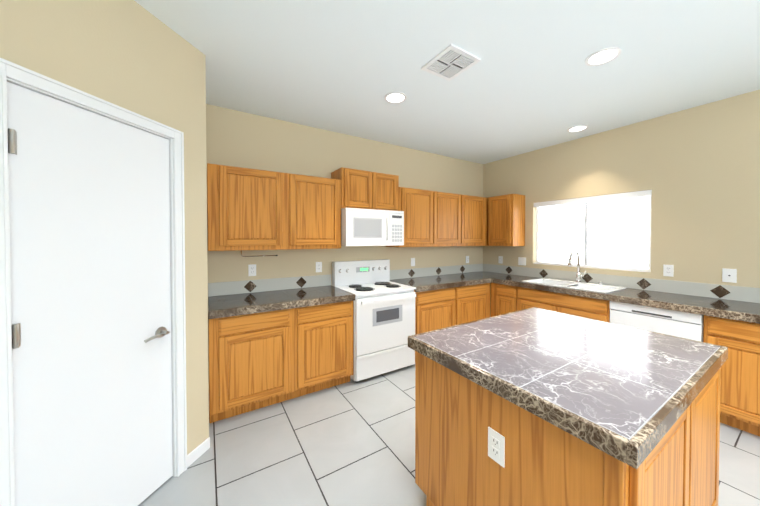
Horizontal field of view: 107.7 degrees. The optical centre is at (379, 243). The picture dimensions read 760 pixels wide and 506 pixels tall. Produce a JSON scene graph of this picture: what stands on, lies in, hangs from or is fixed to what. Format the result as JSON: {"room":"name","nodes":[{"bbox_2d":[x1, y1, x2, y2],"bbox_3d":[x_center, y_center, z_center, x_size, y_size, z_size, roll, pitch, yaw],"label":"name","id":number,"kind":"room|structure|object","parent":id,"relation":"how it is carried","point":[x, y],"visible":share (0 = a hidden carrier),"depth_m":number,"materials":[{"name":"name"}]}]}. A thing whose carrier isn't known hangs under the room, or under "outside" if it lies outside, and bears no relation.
{"room":"kitchen","nodes":[
{"label":"kitchen","id":0,"kind":"room"},
{"bbox_2d":[0,0,208,454],"bbox_3d":[-1.429,0.080,1.157,0.100,2.720,1.605,0,1,13],"label":"wall","id":1,"kind":"structure","parent":0,"point":[133,56],"depth_m":1.53,"materials":[{"name":"beige paint"}]},
{"bbox_2d":[7,82,172,505],"bbox_3d":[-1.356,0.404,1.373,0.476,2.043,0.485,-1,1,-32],"label":"pantry door","id":2,"kind":"structure","parent":1,"relation":"in","point":[89,210],"depth_m":1.29,"materials":[{"name":"white"}]},
{"bbox_2d":[0,58,186,505],"bbox_3d":[-1.367,0.376,1.378,0.123,2.121,0.774,0,1,13],"label":"door frame","id":3,"kind":"structure","parent":1,"relation":"attached to","point":[18,75],"depth_m":1.27,"materials":[{"name":"white wood"}]},
{"bbox_2d":[187,437,209,467],"bbox_3d":[1.563,1.416,0.257,5.029,0.075,5.782,-1,1,-32],"label":"baseboard","id":4,"kind":"structure","parent":1,"relation":"attached to","point":[196,453],"depth_m":1.85,"materials":[{"name":"white wood"}]},
{"bbox_2d":[206,104,482,379],"bbox_3d":[-0.423,0.046,3.427,5.270,2.720,0.120,-1,1,-32],"label":"wall","id":5,"kind":"structure","parent":0,"point":[234,138],"depth_m":3.16,"materials":[{"name":"beige paint"}]},
{"bbox_2d":[248,264,255,275],"bbox_3d":[-1.293,0.273,2.812,0.072,0.118,0.008,-1,1,-32],"label":"electrical outlet","id":6,"kind":"object","parent":5,"relation":"attached to","point":[251,269],"visible":1,"depth_m":2.81,"materials":[{"name":"white plastic"}]},
{"bbox_2d":[208,274,330,296],"bbox_3d":[-1.094,0.433,2.936,1.230,0.127,0.012,-1,1,-32],"label":"backsplash","id":7,"kind":"structure","parent":5,"relation":"attached to","point":[261,285],"depth_m":2.88,"materials":[{"name":"grey tile"}]},
{"bbox_2d":[207,163,340,250],"bbox_3d":[-1.014,-0.313,2.794,1.228,0.743,0.318,-1,1,-32],"label":"upper cabinet","id":8,"kind":"object","parent":5,"relation":"attached to","point":[251,209],"visible":1,"depth_m":2.60,"materials":[{"name":"brown wood"}]},
{"bbox_2d":[241,250,277,256],"bbox_3d":[-1.190,0.096,2.745,0.337,0.072,0.030,-1,1,-32],"label":"towel holder","id":9,"kind":"object","parent":8,"relation":"attached to","point":[253,256],"visible":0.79,"depth_m":2.71,"materials":[{"name":"silver metal"}]},
{"bbox_2d":[316,262,321,271],"bbox_3d":[-0.700,0.272,3.181,0.072,0.118,0.008,-1,1,-32],"label":"electrical outlet","id":10,"kind":"object","parent":5,"relation":"attached to","point":[318,266],"visible":1,"depth_m":3.18,"materials":[{"name":"white plastic"}]},
{"bbox_2d":[331,167,398,210],"bbox_3d":[-0.167,-0.607,3.317,0.760,0.441,0.318,-1,1,-32],"label":"upper cabinet","id":11,"kind":"object","parent":5,"relation":"attached to","point":[361,189],"visible":0.96,"depth_m":3.16,"materials":[{"name":"brown wood"}]},
{"bbox_2d":[341,208,403,245],"bbox_3d":[-0.136,-0.178,3.274,0.756,0.407,0.434,-1,1,-32],"label":"microwave","id":12,"kind":"object","parent":11,"relation":"attached to","point":[366,227],"visible":0.98,"depth_m":3.07,"materials":[{"name":"white plastic"},{"name":"painted metal"},{"name":"glass"}]},
{"bbox_2d":[386,187,437,246],"bbox_3d":[0.421,-0.327,3.688,0.617,0.743,0.318,-1,1,-32],"label":"upper cabinet","id":13,"kind":"object","parent":5,"relation":"attached to","point":[436,219],"depth_m":3.56,"materials":[{"name":"brown wood"}]},
{"bbox_2d":[411,258,414,265],"bbox_3d":[0.465,0.264,3.906,0.072,0.118,0.009,-1,1,-32],"label":"electrical outlet","id":14,"kind":"object","parent":5,"relation":"attached to","point":[412,261],"visible":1,"depth_m":3.90,"materials":[{"name":"white plastic"}]},
{"bbox_2d":[390,264,483,279],"bbox_3d":[0.899,0.415,4.176,1.936,0.127,0.012,-1,1,-32],"label":"backsplash","id":15,"kind":"structure","parent":5,"relation":"attached to","point":[444,270],"depth_m":4.11,"materials":[{"name":"grey tile"}]},
{"bbox_2d":[438,192,465,246],"bbox_3d":[0.852,-0.331,3.956,0.652,0.743,0.318,-1,1,-32],"label":"upper cabinet","id":16,"kind":"object","parent":5,"relation":"attached to","point":[451,207],"depth_m":3.86,"materials":[{"name":"brown wood"}]},
{"bbox_2d":[466,195,485,245],"bbox_3d":[1.265,-0.335,4.213,0.576,0.743,0.318,-1,1,-32],"label":"upper cabinet","id":17,"kind":"object","parent":5,"relation":"attached to","point":[475,205],"depth_m":4.13,"materials":[{"name":"brown wood"}]},
{"bbox_2d":[486,198,487,245],"bbox_3d":[1.645,-0.338,4.449,0.429,0.743,0.318,-1,1,-32],"label":"upper cabinet","id":18,"kind":"object","parent":5,"relation":"attached to","point":[486,198],"depth_m":4.29,"materials":[{"name":"brown wood"}]},
{"bbox_2d":[134,0,759,163],"bbox_3d":[1.350,-1.321,0.559,5.270,0.100,6.830,-1,1,-32],"label":"ceiling","id":19,"kind":"structure","parent":0,"point":[531,80],"depth_m":2.00,"materials":[{"name":"white paint"}]},
{"bbox_2d":[384,92,406,103],"bbox_3d":[0.138,-1.295,2.472,0.196,0.008,0.196,-1,1,-32],"label":"recessed light","id":20,"kind":"object","parent":19,"relation":"in","point":[395,97],"visible":1,"depth_m":2.46,"materials":[{"name":"white"}]},
{"bbox_2d":[421,44,480,80],"bbox_3d":[0.504,-1.286,1.994,0.290,0.012,0.300,-1,1,-32],"label":"ceiling vent","id":21,"kind":"object","parent":19,"relation":"in","point":[450,62],"visible":0.98,"depth_m":1.98,"materials":[{"name":"white metal"}]},
{"bbox_2d":[567,125,587,131],"bbox_3d":[2.249,-1.306,3.162,0.196,0.008,0.196,-1,1,-32],"label":"recessed light","id":22,"kind":"object","parent":19,"relation":"in","point":[578,128],"visible":0.98,"depth_m":3.15,"materials":[{"name":"white plastic"}]},
{"bbox_2d":[585,47,620,65],"bbox_3d":[1.538,-1.287,1.917,0.196,0.008,0.196,-1,1,-32],"label":"recessed light","id":23,"kind":"object","parent":19,"relation":"in","point":[603,56],"visible":1,"depth_m":1.91,"materials":[{"name":"white plastic"}]},
{"bbox_2d":[138,364,759,505],"bbox_3d":[1.350,1.499,0.601,5.270,0.100,6.830,-1,1,-32],"label":"floor","id":24,"kind":"structure","parent":0,"point":[351,443],"depth_m":1.85,"materials":[{"name":"tile"}]},
{"bbox_2d":[208,301,353,422],"bbox_3d":[-0.936,0.980,2.691,1.230,0.874,0.608,-1,1,-32],"label":"base cabinet","id":25,"kind":"object","parent":24,"relation":"on","point":[260,360],"visible":0.94,"depth_m":2.38,"materials":[{"name":"brown wood"}]},
{"bbox_2d":[208,285,354,318],"bbox_3d":[-0.930,0.532,2.674,1.230,0.060,0.633,-1,1,-32],"label":"countertop","id":26,"kind":"structure","parent":25,"relation":"on","point":[222,306],"depth_m":2.49,"materials":[{"name":"stone"}]},
{"bbox_2d":[332,259,415,381],"bbox_3d":[-0.064,0.813,3.173,0.756,1.195,0.672,-1,1,-32],"label":"range","id":27,"kind":"object","parent":24,"relation":"on","point":[383,317],"visible":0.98,"depth_m":2.97,"materials":[{"name":"white enameled metal"},{"name":"glass"}]},
{"bbox_2d":[414,287,461,334],"bbox_3d":[0.548,0.967,3.615,0.740,0.874,0.608,-1,1,-32],"label":"base cabinet","id":28,"kind":"object","parent":24,"relation":"on","point":[441,308],"depth_m":3.35,"materials":[{"name":"brown wood"}]},
{"bbox_2d":[390,273,491,291],"bbox_3d":[0.795,0.516,3.748,1.306,0.060,0.633,-1,1,-32],"label":"countertop","id":29,"kind":"structure","parent":28,"relation":"on","point":[428,283],"depth_m":3.64,"materials":[{"name":"stone"}]},
{"bbox_2d":[462,283,489,323],"bbox_3d":[1.071,0.962,3.941,0.779,0.874,0.608,-1,1,-32],"label":"base cabinet","id":30,"kind":"object","parent":24,"relation":"on","point":[475,298],"depth_m":3.71,"materials":[{"name":"brown wood"}]},
{"bbox_2d":[491,283,516,316],"bbox_3d":[1.900,0.963,3.889,0.608,0.874,0.390,-1,1,-32],"label":"base cabinet","id":31,"kind":"object","parent":24,"relation":"on","point":[503,299],"visible":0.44,"depth_m":3.72,"materials":[{"name":"brown wood"}]},
{"bbox_2d":[517,287,609,322],"bbox_3d":[2.259,0.971,3.313,0.608,0.874,0.963,-1,1,-32],"label":"base cabinet","id":32,"kind":"object","parent":24,"relation":"on","point":[589,308],"visible":0.33,"depth_m":3.08,"materials":[{"name":"brown wood"}]},
{"bbox_2d":[460,271,759,323],"bbox_3d":[2.458,0.528,2.936,0.660,0.060,3.768,-1,1,-32],"label":"countertop","id":33,"kind":"structure","parent":32,"relation":"on","point":[714,307],"depth_m":2.54,"materials":[{"name":"stone"}]},
{"bbox_2d":[522,278,625,292],"bbox_3d":[2.254,0.563,3.288,0.520,0.167,0.880,-1,1,-32],"label":"sink","id":34,"kind":"object","parent":33,"relation":"in","point":[580,286],"visible":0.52,"depth_m":3.28,"materials":[{"name":"white"}]},
{"bbox_2d":[568,250,585,282],"bbox_3d":[2.353,0.277,3.324,0.274,0.404,0.103,-1,1,-32],"label":"faucet","id":35,"kind":"object","parent":33,"relation":"on","point":[578,277],"visible":1,"depth_m":3.38,"materials":[{"name":"silver metal"}]},
{"bbox_2d":[415,351,720,505],"bbox_3d":[0.948,1.014,1.478,1.220,0.844,0.948,-1,1,-32],"label":"kitchen island","id":36,"kind":"object","parent":24,"relation":"on","point":[544,466],"depth_m":1.10,"materials":[{"name":"brown wood"}]},
{"bbox_2d":[488,427,504,467],"bbox_3d":[0.461,0.808,1.103,0.008,0.118,0.072,-1,1,-32],"label":"outlet","id":37,"kind":"object","parent":36,"relation":"attached to","point":[496,446],"visible":1,"depth_m":1.10,"materials":[{"name":"white plastic"}]},
{"bbox_2d":[416,307,727,470],"bbox_3d":[0.956,0.550,1.463,1.270,0.060,0.954,-1,1,-32],"label":"island countertop","id":38,"kind":"structure","parent":36,"relation":"on","point":[637,384],"depth_m":1.20,"materials":[{"name":"grey stone"}]},
{"bbox_2d":[610,301,703,341],"bbox_3d":[2.668,0.981,2.641,0.587,0.869,0.604,-1,1,-32],"label":"dishwasher","id":39,"kind":"object","parent":24,"relation":"on","point":[676,323],"visible":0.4,"depth_m":2.44,"materials":[{"name":"white metal"}]},
{"bbox_2d":[703,315,759,435],"bbox_3d":[3.157,0.993,1.871,0.608,0.874,1.208,-1,1,-32],"label":"base cabinet","id":40,"kind":"object","parent":24,"relation":"on","point":[740,391],"visible":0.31,"depth_m":2.08,"materials":[{"name":"brown wood"}]},
{"bbox_2d":[408,309,527,338],"bbox_3d":[0.701,0.619,1.873,1.270,0.210,0.034,-1,1,-32],"label":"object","id":41,"kind":"structure","parent":0,"relation":"attached to","point":[409,337],"depth_m":1.73,"materials":[{"name":"beige stone"}]},
{"bbox_2d":[408,335,627,462],"bbox_3d":[0.421,0.554,1.143,0.022,0.060,0.932,-1,1,-32],"label":"countertop edge","id":42,"kind":"structure","parent":0,"relation":"attached to","point":[607,442],"depth_m":0.95,"materials":[{"name":"brown stone"}]},
{"bbox_2d":[483,90,759,316],"bbox_3d":[3.567,0.069,1.890,0.120,2.720,6.710,-1,1,-32],"label":"wall","id":43,"kind":"structure","parent":0,"point":[696,170],"depth_m":2.76,"materials":[{"name":"beige paint"}]},
{"bbox_2d":[498,256,502,263],"bbox_3d":[1.918,0.262,4.418,0.008,0.118,0.072,-1,1,-32],"label":"electrical outlet","id":44,"kind":"object","parent":43,"relation":"attached to","point":[500,259],"visible":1,"depth_m":4.41,"materials":[{"name":"white plastic"}]},
{"bbox_2d":[488,194,524,245],"bbox_3d":[1.887,-0.333,4.165,0.318,0.743,0.413,-1,1,-32],"label":"upper cabinet","id":45,"kind":"object","parent":43,"relation":"attached to","point":[506,220],"visible":1,"depth_m":4.03,"materials":[{"name":"brown wood"}]},
{"bbox_2d":[518,257,525,265],"bbox_3d":[2.105,0.266,4.117,0.009,0.118,0.118,-1,1,-32],"label":"light switch","id":46,"kind":"object","parent":43,"relation":"attached to","point":[521,260],"visible":1,"depth_m":4.11,"materials":[{"name":"white plastic"}]},
{"bbox_2d":[536,196,651,269],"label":"window","id":47,"kind":"structure","parent":43,"relation":"in","point":[586,232],"depth_m":3.49,"materials":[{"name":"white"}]},
{"bbox_2d":[534,190,651,271],"bbox_3d":[2.547,-0.136,3.466,0.048,0.872,1.242,-1,1,-32],"label":"window blinds","id":48,"kind":"object","parent":47,"relation":"attached to","point":[628,195],"visible":0.85,"depth_m":3.33,"materials":[{"name":"white plastic"}]},
{"bbox_2d":[484,264,759,302],"bbox_3d":[2.733,0.431,3.107,0.012,0.127,3.768,-1,1,-32],"label":"backsplash","id":49,"kind":"structure","parent":43,"relation":"attached to","point":[740,293],"depth_m":2.93,"materials":[{"name":"grey tile"}]},
{"bbox_2d":[663,264,673,276],"bbox_3d":[2.919,0.276,2.811,0.008,0.118,0.072,-1,1,-32],"label":"electrical outlet","id":50,"kind":"object","parent":43,"relation":"attached to","point":[668,270],"visible":1,"depth_m":2.81,"materials":[{"name":"white plastic"}]},
{"bbox_2d":[722,268,736,282],"bbox_3d":[3.123,0.287,2.482,0.008,0.122,0.080,-1,1,-32],"label":"electrical outlet plate","id":51,"kind":"object","parent":43,"relation":"attached to","point":[729,275],"visible":1,"depth_m":2.48,"materials":[{"name":"white plastic"}]},
{"bbox_2d":[544,309,719,346],"bbox_3d":[1.480,0.545,1.802,0.022,0.060,0.932,-1,1,-32],"label":"countertop edge","id":52,"kind":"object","parent":0,"relation":"attached to","point":[544,309],"depth_m":1.62,"materials":[{"name":"beige stone"}]}
]}

